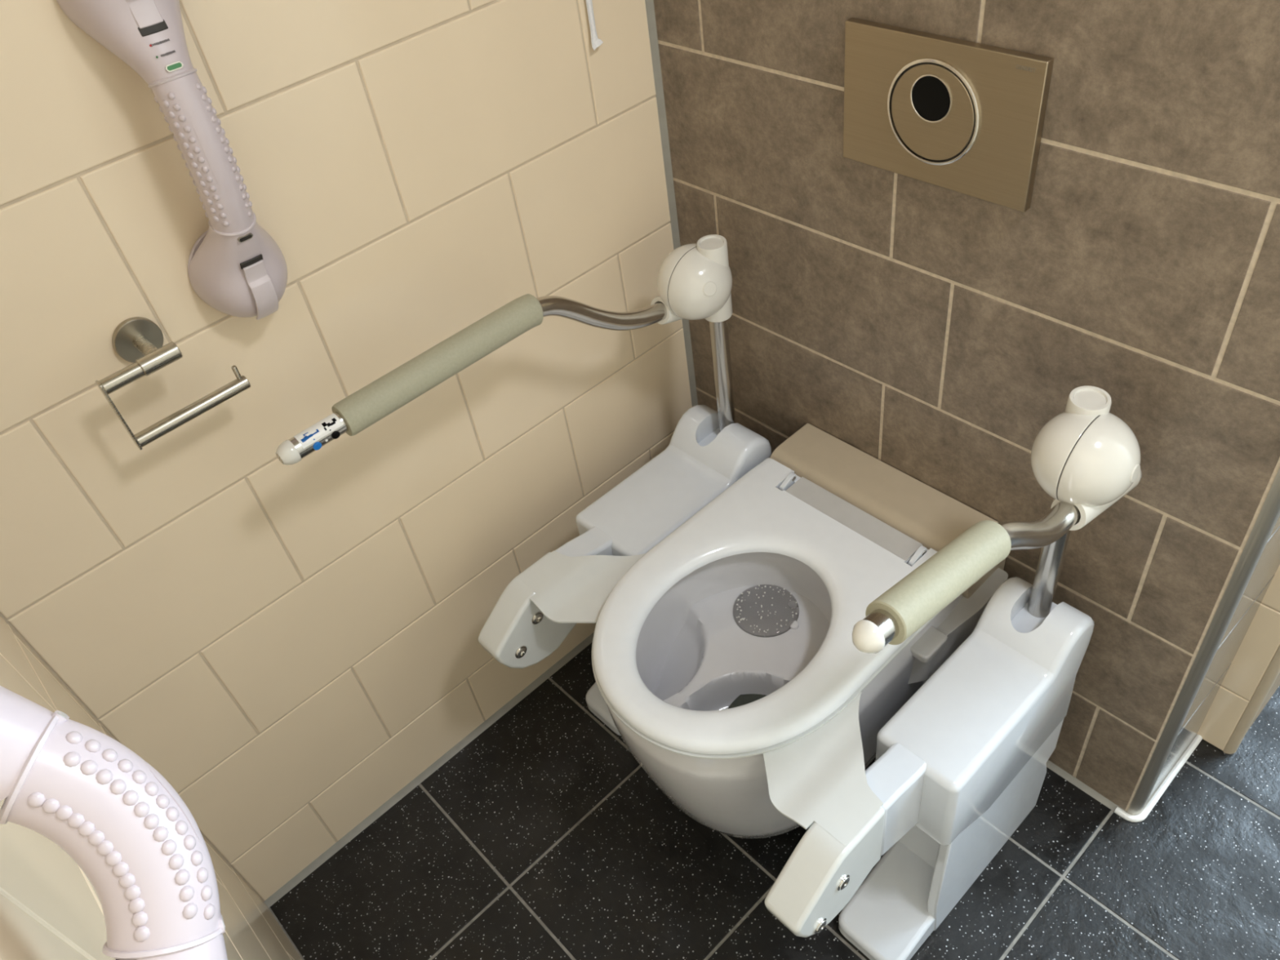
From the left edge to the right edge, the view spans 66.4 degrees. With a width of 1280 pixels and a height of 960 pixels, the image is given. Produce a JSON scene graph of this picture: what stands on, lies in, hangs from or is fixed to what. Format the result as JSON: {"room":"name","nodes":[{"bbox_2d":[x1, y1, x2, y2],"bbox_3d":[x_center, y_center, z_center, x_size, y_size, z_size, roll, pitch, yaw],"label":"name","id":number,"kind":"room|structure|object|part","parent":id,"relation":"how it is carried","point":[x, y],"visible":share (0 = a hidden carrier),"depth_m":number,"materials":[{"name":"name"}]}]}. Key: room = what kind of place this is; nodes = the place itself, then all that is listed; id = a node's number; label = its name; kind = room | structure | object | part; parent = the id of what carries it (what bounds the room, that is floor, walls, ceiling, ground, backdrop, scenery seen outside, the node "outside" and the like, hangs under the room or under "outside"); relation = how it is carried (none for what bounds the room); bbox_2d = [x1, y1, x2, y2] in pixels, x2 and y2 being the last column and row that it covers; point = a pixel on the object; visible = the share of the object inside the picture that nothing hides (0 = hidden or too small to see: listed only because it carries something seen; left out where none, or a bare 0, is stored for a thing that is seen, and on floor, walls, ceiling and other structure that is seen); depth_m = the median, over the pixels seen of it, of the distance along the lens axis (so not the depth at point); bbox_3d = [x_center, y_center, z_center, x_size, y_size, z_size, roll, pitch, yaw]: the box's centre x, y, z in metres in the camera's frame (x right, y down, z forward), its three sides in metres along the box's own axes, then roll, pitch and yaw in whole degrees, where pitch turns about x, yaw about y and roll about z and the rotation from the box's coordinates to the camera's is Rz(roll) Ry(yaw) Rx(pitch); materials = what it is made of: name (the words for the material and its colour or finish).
{"room":"accessible bathroom","nodes":[
{"label":"accessible bathroom","id":0,"kind":"room"},
{"bbox_2d":[0,615,302,959],"bbox_3d":[-0.017,0.365,0.085,0.100,2.400,2.300,-37,49,-26],"label":"wall","id":1,"kind":"structure","parent":0,"point":[50,909],"depth_m":0.59,"materials":[{"name":"beige tile"}]},
{"bbox_2d":[0,685,227,959],"bbox_3d":[-0.238,0.165,0.421,0.087,0.253,0.233,-37,49,-26],"label":"grab bar","id":2,"kind":"object","parent":1,"relation":"attached to","point":[146,859],"visible":1,"depth_m":0.41,"materials":[{"name":"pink plastic"}]},
{"bbox_3d":[-0.252,0.103,0.425,0.004,0.013,0.014,-37,49,-26],"label":"indicator frame","id":3,"kind":"part","parent":2,"relation":"part of","materials":[{"name":"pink plastic"}]},
{"bbox_3d":[-0.188,0.199,0.439,0.004,0.013,0.014,-37,49,-26],"label":"indicator frame","id":4,"kind":"part","parent":2,"relation":"part of","materials":[{"name":"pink plastic"}]},
{"bbox_2d":[0,0,692,902],"bbox_3d":[-0.384,-0.497,1.058,1.343,2.400,0.100,-37,49,-26],"label":"wall","id":5,"kind":"structure","parent":0,"point":[290,647],"depth_m":1.24,"materials":[{"name":"beige tile"}]},
{"bbox_2d":[56,0,287,319],"bbox_3d":[-0.435,-0.325,0.963,0.111,0.402,0.094,-37,49,-26],"label":"grab bar","id":6,"kind":"object","parent":5,"relation":"attached to","point":[235,267],"visible":1,"depth_m":0.93,"materials":[{"name":"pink plastic"}]},
{"bbox_3d":[-0.446,-0.436,0.854,0.026,0.073,0.027,-37,49,-26],"label":"release lever","id":7,"kind":"part","parent":6,"relation":"part of","materials":[{"name":"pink plastic"}]},
{"bbox_3d":[-0.421,-0.374,0.886,0.016,0.007,0.004,-37,49,-26],"label":"indicator frame","id":8,"kind":"part","parent":6,"relation":"part of","materials":[{"name":"green plastic"}]},
{"bbox_3d":[-0.404,-0.248,1.001,0.016,0.007,0.004,-37,49,-26],"label":"indicator frame","id":9,"kind":"part","parent":6,"relation":"part of","materials":[{"name":"black plastic"}]},
{"bbox_3d":[-0.412,-0.205,1.062,0.026,0.074,0.028,-37,49,-26],"label":"release lever","id":10,"kind":"part","parent":6,"relation":"part of","materials":[{"name":"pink plastic"}]},
{"bbox_2d":[95,316,250,449],"bbox_3d":[-0.510,-0.118,1.050,0.132,0.104,0.072,-37,49,-26],"label":"toilet paper holder","id":11,"kind":"object","parent":5,"relation":"attached to","point":[139,340],"visible":1,"depth_m":1.04,"materials":[{"name":"silver metal"}]},
{"bbox_3d":[-0.527,-0.104,0.996,0.041,0.016,0.016,-37,49,-26],"label":"rod","id":12,"kind":"part","parent":11,"relation":"part of","materials":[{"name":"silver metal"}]},
{"bbox_3d":[-0.518,-0.137,1.032,0.014,0.015,0.054,-37,49,-26],"label":"stem","id":13,"kind":"part","parent":11,"relation":"part of","materials":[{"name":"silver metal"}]},
{"bbox_3d":[-0.486,-0.075,1.065,0.130,0.015,0.015,-37,49,-26],"label":"rod","id":14,"kind":"part","parent":11,"relation":"part of","materials":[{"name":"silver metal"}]},
{"bbox_2d":[263,631,594,907],"bbox_3d":[-0.230,0.409,1.824,1.053,0.010,0.009,-37,49,-26],"label":"baseboard","id":15,"kind":"structure","parent":5,"relation":"attached to","point":[489,722],"depth_m":1.73,"materials":[{"name":"grey plastic"}]},
{"bbox_2d":[586,0,603,49],"bbox_3d":[-0.075,-0.678,1.181,0.019,0.306,0.010,-37,49,-26],"label":"strap","id":16,"kind":"object","parent":5,"relation":"attached to","point":[596,42],"visible":1,"depth_m":1.27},
{"bbox_2d":[266,642,1279,959],"bbox_3d":[1.134,0.531,1.526,2.833,0.100,2.520,-37,49,-26],"label":"floor","id":17,"kind":"structure","parent":0,"point":[544,837],"depth_m":1.54,"materials":[{"name":"black tile"}]},
{"bbox_2d":[275,234,1142,959],"bbox_3d":[0.125,0.220,1.333,0.710,0.866,0.700,-37,49,-26],"label":"toilet support arms","id":18,"kind":"object","parent":17,"relation":"on","point":[956,771],"visible":0.93,"depth_m":1.22,"materials":[{"name":"white plastic"}]},
{"bbox_3d":[-0.171,-0.142,1.256,0.571,0.152,0.026,-37,49,-26],"label":"armrest","id":19,"kind":"part","parent":18,"relation":"part of","materials":[{"name":"metal"}]},
{"bbox_3d":[-0.058,0.132,1.429,0.213,0.012,0.158,-37,49,-26],"label":"carrier plate","id":20,"kind":"part","parent":18,"relation":"part of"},
{"bbox_3d":[-0.073,0.147,1.525,0.102,0.153,0.049,-37,49,-26],"label":"bracket arm","id":21,"kind":"part","parent":18,"relation":"part of","materials":[{"name":"white plastic"}]},
{"bbox_2d":[650,296,683,324],"bbox_3d":[0.068,-0.262,1.447,0.115,0.068,0.041,-37,49,-26],"label":"socket","id":22,"kind":"object","parent":18,"relation":"attached to","point":[664,308],"depth_m":1.40,"materials":[{"name":"white plastic"}]},
{"bbox_3d":[0.135,-0.131,1.557,0.027,0.340,0.027,-37,49,-26],"label":"post","id":23,"kind":"part","parent":18,"relation":"part of","materials":[{"name":"metal"}]},
{"bbox_3d":[0.240,0.325,1.173,0.213,0.012,0.158,-37,49,-26],"label":"carrier plate","id":24,"kind":"part","parent":18,"relation":"part of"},
{"bbox_3d":[0.307,0.392,1.198,0.102,0.153,0.049,-37,49,-26],"label":"bracket arm","id":25,"kind":"part","parent":18,"relation":"part of","materials":[{"name":"white plastic"}]},
{"bbox_3d":[0.333,0.079,0.943,0.372,0.162,0.028,-37,49,-26],"label":"armrest","id":26,"kind":"part","parent":18,"relation":"part of","materials":[{"name":"metal"}]},
{"bbox_3d":[0.508,0.477,1.398,0.294,0.310,0.015,-37,49,-26],"label":"plate","id":27,"kind":"part","parent":18,"relation":"part of","materials":[{"name":"white plastic"}]},
{"bbox_3d":[0.513,0.114,1.230,0.027,0.340,0.027,-37,49,-26],"label":"post","id":28,"kind":"part","parent":18,"relation":"part of","materials":[{"name":"metal"}]},
{"bbox_2d":[1050,469,1142,530],"bbox_3d":[0.511,0.012,1.092,0.136,0.065,0.041,-35,49,-24],"label":"socket","id":29,"kind":"object","parent":18,"relation":"attached to","point":[1079,511],"depth_m":1.05,"materials":[{"name":"white plastic"}]},
{"bbox_2d":[653,0,1279,811],"bbox_3d":[0.374,-0.587,1.013,0.190,2.400,0.905,-37,49,-26],"label":"wall","id":30,"kind":"structure","parent":0,"point":[932,331],"depth_m":1.18,"materials":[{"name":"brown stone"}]},
{"bbox_2d":[644,0,697,406],"bbox_3d":[-0.003,-0.731,1.233,0.008,2.400,0.008,-37,49,-26],"label":"trim","id":31,"kind":"structure","parent":30,"relation":"attached to","point":[650,9],"depth_m":1.47,"materials":[{"name":"grey plastic"}]},
{"bbox_2d":[591,422,1008,838],"bbox_3d":[0.218,0.283,1.472,0.573,0.402,0.391,-37,49,-26],"label":"toilet","id":32,"kind":"object","parent":30,"relation":"attached to","point":[698,700],"visible":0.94,"depth_m":1.37,"materials":[{"name":"white ceramic"}]},
{"bbox_3d":[0.151,0.173,1.330,0.467,0.021,0.366,-37,49,-26],"label":"seat","id":33,"kind":"part","parent":32,"relation":"part of","materials":[{"name":"plastic"}]},
{"bbox_2d":[733,584,799,637],"bbox_3d":[0.184,0.190,1.432,0.097,0.005,0.097,-37,49,-26],"label":"drain","id":34,"kind":"object","parent":32,"relation":"on","point":[780,602],"visible":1,"depth_m":1.43,"materials":[{"name":"grey metal"}]},
{"bbox_2d":[736,584,797,632],"bbox_3d":[0.183,0.186,1.432,0.091,0.003,0.088,-37,49,-26],"label":"bubbles","id":35,"kind":"object","parent":34,"relation":"on","point":[765,586],"visible":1,"depth_m":1.43,"materials":[{"name":"white liquid"}]},
{"bbox_3d":[0.147,0.187,1.335,0.454,0.004,0.370,-37,49,-26],"label":"seat frame","id":36,"kind":"part","parent":32,"relation":"part of","materials":[{"name":"white plastic"}]},
{"bbox_3d":[0.216,0.289,1.492,0.561,0.366,0.364,-37,49,-26],"label":"bowl","id":37,"kind":"part","parent":32,"relation":"part of","materials":[{"name":"white ceramic"}]},
{"bbox_3d":[0.442,0.211,1.379,0.215,0.075,0.041,-37,49,-26],"label":"panel","id":38,"kind":"part","parent":32,"relation":"part of","materials":[{"name":"grey plastic"}]},
{"bbox_2d":[843,17,1053,212],"bbox_3d":[0.326,-0.404,1.081,0.016,0.162,0.246,-37,49,-26],"label":"flush plate","id":39,"kind":"object","parent":30,"relation":"attached to","point":[966,117],"visible":1,"depth_m":1.06,"materials":[{"name":"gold metal"}]},
{"bbox_2d":[1046,760,1127,813],"bbox_3d":[0.451,0.324,1.790,0.008,0.008,0.900,-37,49,-26],"label":"baseboard","id":40,"kind":"structure","parent":30,"relation":"attached to","point":[1050,765],"depth_m":1.57,"materials":[{"name":"grey plastic"}]},
{"bbox_2d":[1127,467,1279,815],"bbox_3d":[0.622,-0.343,0.708,0.022,2.396,0.015,-37,49,-26],"label":"trim","id":41,"kind":"structure","parent":30,"relation":"attached to","point":[1269,513],"depth_m":1.21,"materials":[{"name":"metal"}]},
{"bbox_2d":[1145,515,1279,804],"bbox_3d":[0.694,-0.395,0.753,0.180,2.400,0.014,-37,49,-26],"label":"wall","id":42,"kind":"structure","parent":0,"point":[1268,562],"depth_m":1.34,"materials":[{"name":"grey tile"}]},
{"bbox_2d":[1114,734,1202,822],"bbox_3d":[0.832,0.472,1.568,0.209,0.011,0.039,-37,49,-26],"label":"trim","id":43,"kind":"structure","parent":42,"relation":"attached to","point":[1175,769],"depth_m":1.55,"materials":[{"name":"white plastic"}]},
{"bbox_2d":[1196,564,1279,751],"bbox_3d":[1.181,-0.875,1.167,1.400,2.400,0.368,-37,49,-26],"label":"wall","id":44,"kind":"structure","parent":0,"point":[1260,643],"depth_m":1.46,"materials":[{"name":"beige tile"}]},
{"bbox_2d":[1223,646,1279,754],"bbox_3d":[0.805,-0.424,0.763,0.020,2.400,0.014,-37,49,-26],"label":"trim","id":45,"kind":"structure","parent":44,"relation":"attached to","point":[1273,671],"depth_m":1.49,"materials":[{"name":"beige plastic"}]}
]}

